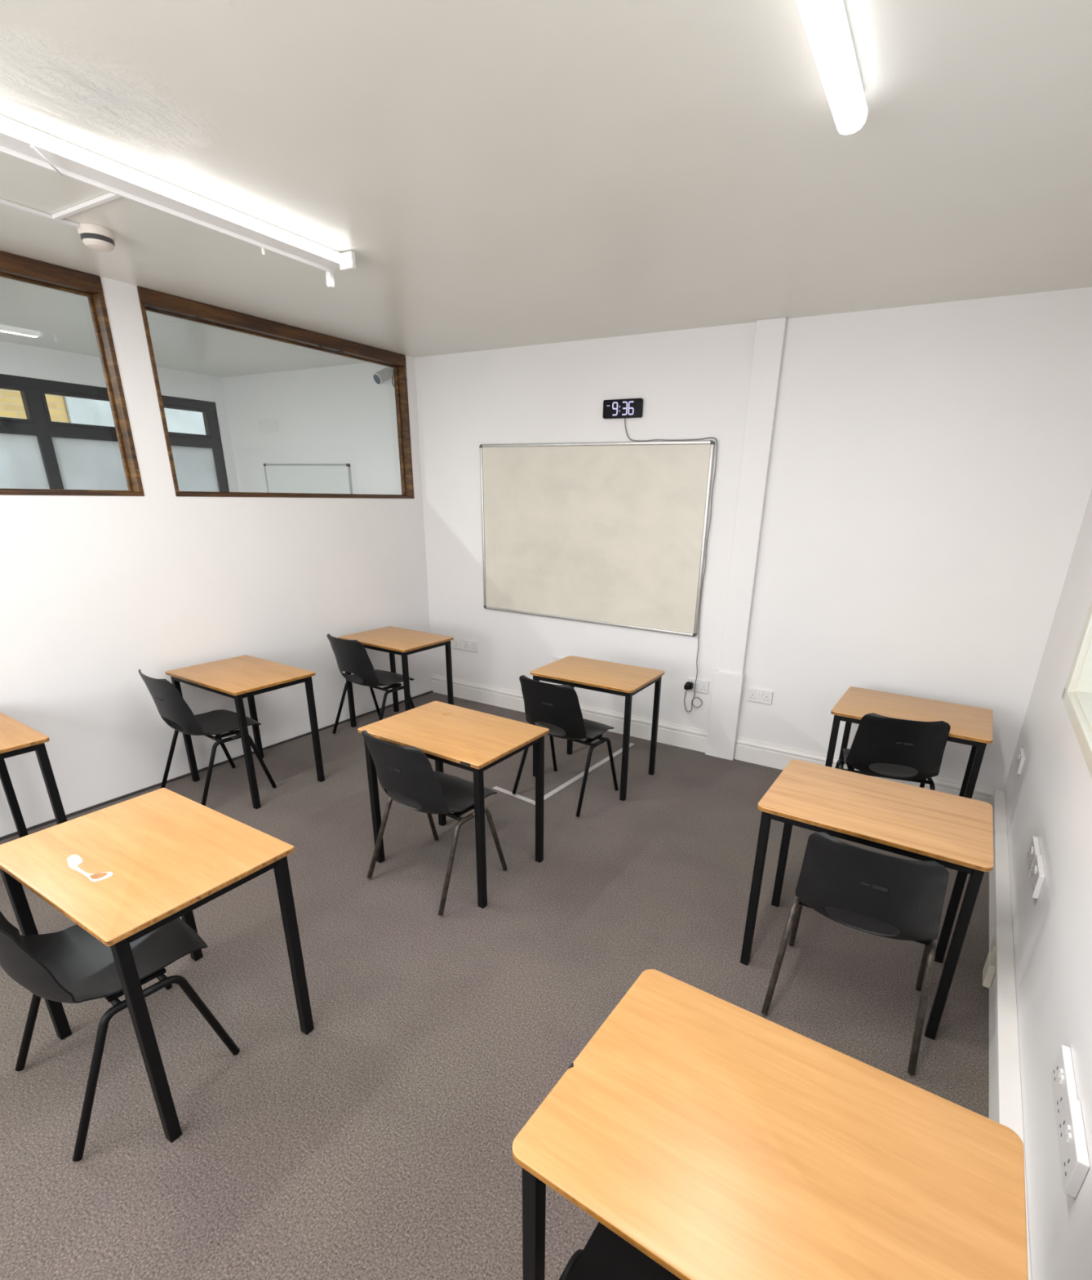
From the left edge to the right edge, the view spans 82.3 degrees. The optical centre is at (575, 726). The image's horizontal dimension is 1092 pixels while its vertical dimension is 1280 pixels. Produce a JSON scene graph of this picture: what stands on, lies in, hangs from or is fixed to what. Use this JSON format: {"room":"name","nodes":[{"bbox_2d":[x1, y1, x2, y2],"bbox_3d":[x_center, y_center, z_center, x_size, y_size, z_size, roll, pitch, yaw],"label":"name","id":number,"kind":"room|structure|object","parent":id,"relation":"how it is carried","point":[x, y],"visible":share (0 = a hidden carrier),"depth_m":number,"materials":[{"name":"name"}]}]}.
{"room":"classroom","nodes":[
{"label":"classroom","id":0,"kind":"room"},
{"bbox_2d":[0,341,239,492],"bbox_3d":[-5.013,-1.296,4.269,0.160,2.734,5.706,13,24,29],"label":"wall","id":1,"kind":"structure","parent":0,"point":[15,359],"depth_m":5.19,"materials":[{"name":"paint"}]},
{"bbox_2d":[0,373,229,492],"bbox_3d":[-4.677,-1.798,4.527,0.100,1.510,4.453,13,24,29],"label":"window","id":2,"kind":"structure","parent":1,"relation":"in","point":[37,451],"depth_m":5.22,"materials":[{"name":"grey paint"}]},
{"bbox_2d":[0,384,34,422],"bbox_3d":[-4.667,-2.322,4.344,0.062,0.246,1.413,13,24,29],"label":"window pane","id":3,"kind":"object","parent":2,"relation":"attached to","point":[24,389],"depth_m":4.87,"materials":[{"name":"glass"}]},
{"bbox_2d":[40,389,212,438],"bbox_3d":[-3.897,-2.739,5.516,0.109,0.246,1.326,13,23,27],"label":"window pane","id":4,"kind":"object","parent":2,"relation":"attached to","point":[206,411],"depth_m":5.27,"materials":[{"name":"glass"}]},
{"bbox_2d":[0,276,432,836],"bbox_3d":[-2.827,-0.804,3.104,0.110,2.734,5.705,13,24,29],"label":"wall","id":5,"kind":"structure","parent":0,"point":[96,591],"depth_m":3.71,"materials":[{"name":"white paint"}]},
{"bbox_2d":[0,250,144,496],"bbox_3d":[-3.019,-1.478,2.475,0.118,1.037,2.178,13,24,29],"label":"window","id":6,"kind":"structure","parent":5,"relation":"in","point":[14,267],"depth_m":3.20,"materials":[{"name":"brown wood"}]},
{"bbox_2d":[0,690,433,840],"bbox_3d":[-2.813,0.485,3.543,0.012,0.014,5.680,13,24,29],"label":"baseboard","id":7,"kind":"structure","parent":5,"relation":"attached to","point":[79,811],"depth_m":3.95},
{"bbox_2d":[137,286,414,498],"bbox_3d":[-1.864,-2.111,4.250,0.118,1.037,1.906,13,24,29],"label":"window","id":8,"kind":"structure","parent":5,"relation":"in","point":[208,314],"depth_m":4.04,"materials":[{"name":"brown wood"}]},
{"bbox_2d":[144,303,199,319],"bbox_3d":[-2.210,-2.275,3.436,0.010,0.031,0.287,13,24,29],"label":"loose cable","id":9,"kind":"object","parent":8,"relation":"hanging from","point":[188,317],"visible":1,"depth_m":3.43,"materials":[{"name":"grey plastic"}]},
{"bbox_2d":[318,345,343,352],"bbox_3d":[-1.665,-2.577,4.272,0.010,0.023,0.201,13,24,29],"label":"loose cable","id":10,"kind":"object","parent":8,"relation":"hanging from","point":[318,345],"visible":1,"depth_m":4.26,"materials":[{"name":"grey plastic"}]},
{"bbox_2d":[0,692,989,1279],"bbox_3d":[-1.914,0.726,3.152,7.474,0.120,6.000,13,23,27],"label":"floor","id":11,"kind":"structure","parent":0,"point":[375,1142],"depth_m":2.25,"materials":[{"name":"grey carpet"}]},
{"bbox_2d":[0,711,66,837],"bbox_3d":[-2.729,0.383,2.813,0.710,0.720,0.515,14,24,30],"label":"table","id":12,"kind":"object","parent":11,"relation":"on","point":[16,738],"visible":0.73,"depth_m":2.78,"materials":[{"name":"brown wood"}]},
{"bbox_2d":[0,911,239,1161],"bbox_3d":[-1.438,0.721,1.882,0.502,0.785,0.489,15,25,33],"label":"chair","id":13,"kind":"object","parent":11,"relation":"on","point":[70,965],"visible":0.74,"depth_m":1.85,"materials":[{"name":"black plastic"}]},
{"bbox_2d":[0,787,314,1142],"bbox_3d":[-1.323,0.711,2.017,0.742,0.730,0.519,13,23,28],"label":"table","id":14,"kind":"object","parent":11,"relation":"on","point":[122,872],"visible":0.98,"depth_m":1.83,"materials":[{"name":"brown wood"}]},
{"bbox_2d":[138,669,276,806],"bbox_3d":[-2.185,0.023,3.699,0.502,0.785,0.489,15,24,32],"label":"chair","id":15,"kind":"object","parent":11,"relation":"on","point":[172,708],"visible":0.95,"depth_m":3.54,"materials":[{"name":"black plastic"}]},
{"bbox_2d":[164,654,324,808],"bbox_3d":[-2.009,0.010,3.861,0.713,0.720,0.511,13,24,29],"label":"table","id":16,"kind":"object","parent":11,"relation":"on","point":[238,677],"visible":0.98,"depth_m":3.70,"materials":[{"name":"brown wood"}]},
{"bbox_2d":[326,633,414,733],"bbox_3d":[-1.509,-0.318,4.659,0.502,0.785,0.489,15,24,32],"label":"chair","id":17,"kind":"object","parent":11,"relation":"on","point":[352,656],"visible":0.98,"depth_m":4.45,"materials":[{"name":"black plastic"}]},
{"bbox_2d":[337,626,453,727],"bbox_3d":[-1.357,-0.338,4.838,0.688,0.720,0.520,13,23,29],"label":"table","id":18,"kind":"object","parent":11,"relation":"on","point":[392,640],"visible":0.86,"depth_m":4.70,"materials":[{"name":"brown wood"}]},
{"bbox_2d":[361,729,507,915],"bbox_3d":[-0.663,0.357,2.911,0.502,0.785,0.489,15,24,31],"label":"chair","id":19,"kind":"object","parent":11,"relation":"on","point":[406,774],"visible":0.98,"depth_m":2.73,"materials":[{"name":"black plastic"}]},
{"bbox_2d":[357,701,549,908],"bbox_3d":[-0.575,0.348,3.056,0.735,0.720,0.522,13,24,29],"label":"table","id":20,"kind":"object","parent":11,"relation":"on","point":[475,741],"visible":0.94,"depth_m":2.89,"materials":[{"name":"brown wood"}]},
{"bbox_2d":[492,786,534,803],"bbox_3d":[-0.385,0.424,3.893,0.322,0.001,0.036,16,25,34],"label":"tape","id":21,"kind":"object","parent":11,"relation":"on","point":[496,788],"visible":1,"depth_m":3.89,"materials":[{"name":"white plastic"}]},
{"bbox_2d":[512,675,618,817],"bbox_3d":[-0.052,0.048,3.779,0.502,0.785,0.489,15,24,32],"label":"chair","id":22,"kind":"object","parent":11,"relation":"on","point":[557,708],"visible":0.92,"depth_m":3.57,"materials":[{"name":"black plastic"}]},
{"bbox_2d":[531,742,635,804],"bbox_3d":[0.095,0.299,4.259,0.036,0.001,1.236,14,24,31],"label":"tape","id":23,"kind":"object","parent":11,"relation":"on","point":[569,782],"visible":0.79,"depth_m":4.16,"materials":[{"name":"white plastic"}]},
{"bbox_2d":[530,655,664,800],"bbox_3d":[0.138,-0.012,4.068,0.711,0.720,0.516,13,23,27],"label":"table","id":24,"kind":"object","parent":11,"relation":"on","point":[627,681],"visible":0.96,"depth_m":3.87,"materials":[{"name":"brown wood"}]},
{"bbox_2d":[559,1222,680,1279],"bbox_3d":[0.135,1.091,1.001,0.502,0.785,0.489,13,23,28],"label":"chair","id":25,"kind":"object","parent":11,"relation":"on","point":[606,1255],"visible":0.46,"depth_m":1.16,"materials":[{"name":"black plastic"}]},
{"bbox_2d":[512,968,1028,1279],"bbox_3d":[0.332,1.059,1.214,0.748,0.720,0.536,14,24,30],"label":"table","id":26,"kind":"object","parent":11,"relation":"on","point":[719,1140],"visible":1,"depth_m":1.07,"materials":[{"name":"brown wood"}]},
{"bbox_2d":[761,831,949,1075],"bbox_3d":[1.014,0.666,2.198,0.502,0.785,0.489,13,23,28],"label":"chair","id":27,"kind":"object","parent":11,"relation":"on","point":[859,888],"visible":1,"depth_m":1.97,"materials":[{"name":"black plastic"}]},
{"bbox_2d":[740,759,994,1039],"bbox_3d":[1.104,0.624,2.432,0.738,0.720,0.527,14,24,29],"label":"table","id":28,"kind":"object","parent":11,"relation":"on","point":[954,832],"visible":1,"depth_m":2.25,"materials":[{"name":"brown wood"}]},
{"bbox_2d":[831,712,951,836],"bbox_3d":[1.671,0.250,3.358,0.502,0.785,0.489,8,21,16],"label":"chair","id":29,"kind":"object","parent":11,"relation":"on","point":[882,746],"visible":0.98,"depth_m":3.11,"materials":[{"name":"black plastic"}]},
{"bbox_2d":[825,686,993,799],"bbox_3d":[1.810,0.249,3.486,0.734,0.720,0.568,14,24,30],"label":"table","id":30,"kind":"object","parent":11,"relation":"on","point":[972,726],"visible":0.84,"depth_m":3.34,"materials":[{"name":"brown wood"}]},
{"bbox_2d":[0,0,1091,377],"bbox_3d":[-1.845,-1.947,2.154,7.474,0.120,6.000,13,23,27],"label":"ceiling","id":31,"kind":"structure","parent":0,"point":[495,174],"depth_m":1.93,"materials":[{"name":"paint"}]},
{"bbox_2d":[0,192,120,228],"bbox_3d":[-2.498,-1.512,1.137,0.617,0.014,3.034,13,23,27],"label":"conduit","id":32,"kind":"object","parent":31,"relation":"attached to","point":[59,217],"visible":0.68,"depth_m":2.35,"materials":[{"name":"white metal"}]},
{"bbox_2d":[77,223,115,252],"bbox_3d":[-1.965,-2.004,2.570,0.124,0.070,0.124,13,23,27],"label":"smoke detector","id":33,"kind":"object","parent":31,"relation":"attached to","point":[97,237],"visible":0.99,"depth_m":2.54,"materials":[{"name":"beige plastic"}]},
{"bbox_2d":[0,114,355,288],"bbox_3d":[-1.503,-1.768,2.032,0.199,0.112,1.902,13,23,27],"label":"ceiling light","id":34,"kind":"object","parent":31,"relation":"attached to","point":[21,141],"visible":1,"depth_m":2.13,"materials":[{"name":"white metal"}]},
{"bbox_2d":[795,0,867,134],"bbox_3d":[0.324,-1.344,0.971,0.073,0.076,1.560,13,23,27],"label":"ceiling light","id":35,"kind":"object","parent":31,"relation":"attached to","point":[826,23],"visible":1,"depth_m":1.36,"materials":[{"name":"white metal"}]},
{"bbox_2d":[222,287,1091,808],"bbox_3d":[-0.444,-1.447,4.993,7.474,2.734,0.140,13,23,27],"label":"wall","id":36,"kind":"structure","parent":0,"point":[929,487],"depth_m":3.81,"materials":[{"name":"white paint"}]},
{"bbox_2d":[263,463,352,493],"bbox_3d":[-2.527,-1.983,5.980,1.180,0.986,0.022,13,23,27],"label":"whiteboard","id":37,"kind":"object","parent":36,"relation":"attached to","point":[322,478],"visible":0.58,"depth_m":5.83,"materials":[{"name":"white"}]},
{"bbox_2d":[373,367,394,386],"bbox_3d":[-1.505,-2.801,4.962,0.094,0.194,0.201,18,26,37],"label":"security camera","id":38,"kind":"object","parent":36,"relation":"attached to","point":[385,374],"visible":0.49,"depth_m":4.93,"materials":[{"name":"white plastic"}]},
{"bbox_2d":[452,637,461,648],"bbox_3d":[-1.047,-0.733,5.522,0.092,0.092,0.016,13,23,27],"label":"wall socket","id":39,"kind":"object","parent":36,"relation":"attached to","point":[456,642],"visible":0.86,"depth_m":5.51,"materials":[{"name":"white plastic"}]},
{"bbox_2d":[463,640,477,652],"bbox_3d":[-0.913,-0.703,5.451,0.150,0.092,0.016,13,23,27],"label":"wall socket","id":40,"kind":"object","parent":36,"relation":"attached to","point":[472,646],"visible":1,"depth_m":5.45,"materials":[{"name":"white plastic"}]},
{"bbox_2d":[552,655,564,662],"bbox_3d":[-0.112,-0.512,5.028,0.158,0.092,0.016,13,23,27],"label":"wall socket","id":41,"kind":"object","parent":36,"relation":"attached to","point":[554,658],"visible":0.23,"depth_m":5.04,"materials":[{"name":"white plastic"}]},
{"bbox_2d":[479,440,715,636],"bbox_3d":[0.062,-1.400,4.595,1.864,1.259,0.028,13,23,27],"label":"whiteboard","id":42,"kind":"object","parent":36,"relation":"attached to","point":[612,533],"visible":1,"depth_m":4.53,"materials":[{"name":"metal"}]},
{"bbox_2d":[603,398,717,711],"bbox_3d":[0.554,-1.145,4.373,0.893,2.076,0.040,13,24,29],"label":"digital clock","id":43,"kind":"object","parent":36,"relation":"attached to","point":[629,407],"visible":1,"depth_m":4.17,"materials":[{"name":"black plastic"}]},
{"bbox_2d":[603,398,643,418],"bbox_3d":[0.320,-2.126,4.177,0.284,0.113,0.029,13,23,27],"label":"clock","id":44,"kind":"object","parent":43,"relation":"on","point":[629,407],"depth_m":4.16,"materials":[{"name":"black plastic"}]},
{"bbox_2d":[687,677,709,693],"bbox_3d":[0.884,-0.293,4.495,0.160,0.092,0.016,13,23,27],"label":"wall socket","id":45,"kind":"object","parent":36,"relation":"attached to","point":[701,686],"visible":0.92,"depth_m":4.48,"materials":[{"name":"white plastic"}]},
{"bbox_2d":[684,681,693,689],"bbox_3d":[0.817,-0.291,4.486,0.051,0.052,0.055,13,23,27],"label":"plug","id":46,"kind":"object","parent":45,"relation":"attached to","point":[689,685],"visible":1,"depth_m":4.47,"materials":[{"name":"black plastic"}]},
{"bbox_2d":[431,674,994,805],"bbox_3d":[0.595,0.029,4.784,4.439,0.165,0.022,13,23,27],"label":"baseboard","id":47,"kind":"structure","parent":36,"relation":"attached to","point":[759,753],"depth_m":4.69,"materials":[{"name":"white paint"}]},
{"bbox_2d":[705,669,745,760],"bbox_3d":[1.063,-0.078,4.436,0.206,0.632,0.058,13,23,27],"label":"trim","id":48,"kind":"structure","parent":36,"relation":"attached to","point":[727,689],"depth_m":4.40,"materials":[{"name":"white paint"}]},
{"bbox_2d":[719,317,787,675],"bbox_3d":[1.109,-1.358,3.962,0.168,2.104,0.040,13,23,27],"label":"pillar","id":49,"kind":"structure","parent":36,"relation":"attached to","point":[770,334],"depth_m":3.89,"materials":[{"name":"white paint"}]},
{"bbox_2d":[746,687,773,704],"bbox_3d":[1.270,-0.208,4.288,0.166,0.092,0.016,13,23,27],"label":"wall socket","id":50,"kind":"object","parent":36,"relation":"attached to","point":[763,696],"visible":1,"depth_m":4.28,"materials":[{"name":"white plastic"}]},
{"bbox_2d":[1003,488,1091,1279],"bbox_3d":[1.165,0.094,0.976,0.220,2.734,5.711,14,24,29],"label":"wall","id":51,"kind":"structure","parent":0,"point":[1051,801],"depth_m":1.84,"materials":[{"name":"white paint"}]},
{"bbox_2d":[982,934,995,988],"bbox_3d":[1.628,0.914,2.444,0.026,0.135,0.181,14,24,29],"label":"junction","id":52,"kind":"object","parent":51,"relation":"attached to","point":[988,971],"visible":0.7,"depth_m":2.39,"materials":[{"name":"beige paint"}]},
{"bbox_2d":[989,789,1031,1279],"bbox_3d":[0.986,1.264,1.436,0.055,0.213,5.595,14,24,29],"label":"baseboard","id":53,"kind":"structure","parent":51,"relation":"attached to","point":[1006,1107],"depth_m":2.13,"materials":[{"name":"white paint"}]},
{"bbox_2d":[1016,747,1025,774],"bbox_3d":[2.314,0.179,3.245,0.021,0.092,0.160,14,24,29],"label":"wall socket","id":54,"kind":"object","parent":51,"relation":"attached to","point":[1021,757],"visible":1,"depth_m":3.20,"materials":[{"name":"white plastic"}]},
{"bbox_2d":[1026,836,1040,876],"bbox_3d":[1.715,0.487,2.337,0.021,0.092,0.165,14,24,29],"label":"wall socket","id":55,"kind":"object","parent":51,"relation":"attached to","point":[1034,848],"visible":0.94,"depth_m":2.32,"materials":[{"name":"white plastic"}]},
{"bbox_2d":[1030,853,1045,898],"bbox_3d":[1.623,0.525,2.196,0.021,0.092,0.165,14,24,29],"label":"wall socket","id":56,"kind":"object","parent":51,"relation":"attached to","point":[1037,876],"visible":1,"depth_m":2.16,"materials":[{"name":"white plastic"}]},
{"bbox_2d":[1050,1044,1078,1126],"bbox_3d":[1.098,0.809,1.405,0.021,0.092,0.165,14,24,29],"label":"wall socket","id":57,"kind":"object","parent":51,"relation":"attached to","point":[1063,1077],"visible":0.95,"depth_m":1.40,"materials":[{"name":"white plastic"}]},
{"bbox_2d":[1058,1068,1062,1077],"bbox_3d":[1.097,0.783,1.409,0.005,0.018,0.012,14,24,29],"label":"rocker switch","id":58,"kind":"object","parent":57,"relation":"attached to","point":[1060,1073],"depth_m":1.41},
{"bbox_2d":[1059,1075,1063,1084],"bbox_3d":[1.086,0.789,1.393,0.005,0.018,0.012,14,24,29],"label":"rocker switch","id":59,"kind":"object","parent":57,"relation":"attached to","point":[1061,1077],"depth_m":1.39,"materials":[{"name":"white plastic"}]},
{"bbox_2d":[1056,1097,1090,1197],"bbox_3d":[1.006,0.848,1.266,0.024,0.092,0.165,14,24,29],"label":"wall socket","id":60,"kind":"object","parent":51,"relation":"attached to","point":[1072,1140],"visible":1,"depth_m":1.24,"materials":[{"name":"white plastic"}]},
{"bbox_2d":[1065,1124,1071,1135],"bbox_3d":[1.004,0.822,1.270,0.005,0.018,0.012,14,24,29],"label":"rocker switch","id":61,"kind":"object","parent":60,"relation":"attached to","point":[1068,1130],"depth_m":1.27,"materials":[{"name":"white plastic"}]},
{"bbox_2d":[1066,1132,1071,1143],"bbox_3d":[0.993,0.827,1.255,0.005,0.018,0.012,14,24,29],"label":"rocker switch","id":62,"kind":"object","parent":60,"relation":"attached to","point":[1068,1138],"depth_m":1.25,"materials":[{"name":"white plastic"}]},
{"bbox_2d":[1062,601,1091,777],"bbox_3d":[1.369,-0.334,1.193,0.222,1.275,2.487,14,24,29],"label":"window","id":63,"kind":"structure","parent":51,"relation":"in","point":[1077,696],"depth_m":2.30,"materials":[{"name":"beige paint"}]},
{"label":"outside","id":64,"kind":"structure","parent":0,"visible":0},
{"bbox_3d":[-6.975,-1.141,7.798,6.100,0.080,16.000,13,23,27],"label":"ground","id":65,"kind":"structure","parent":64,"visible":0},
{"bbox_2d":[0,388,69,422],"bbox_3d":[-9.009,-3.232,4.508,0.400,6.000,8.820,13,23,27],"label":"brick building","id":66,"kind":"structure","parent":65,"relation":"on","point":[11,406],"depth_m":7.75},
{"bbox_2d":[62,395,205,435],"bbox_3d":[-5.348,-4.869,10.575,0.400,5.000,5.670,13,23,27],"label":"wall","id":67,"kind":"structure","parent":65,"relation":"on","point":[79,411],"depth_m":8.48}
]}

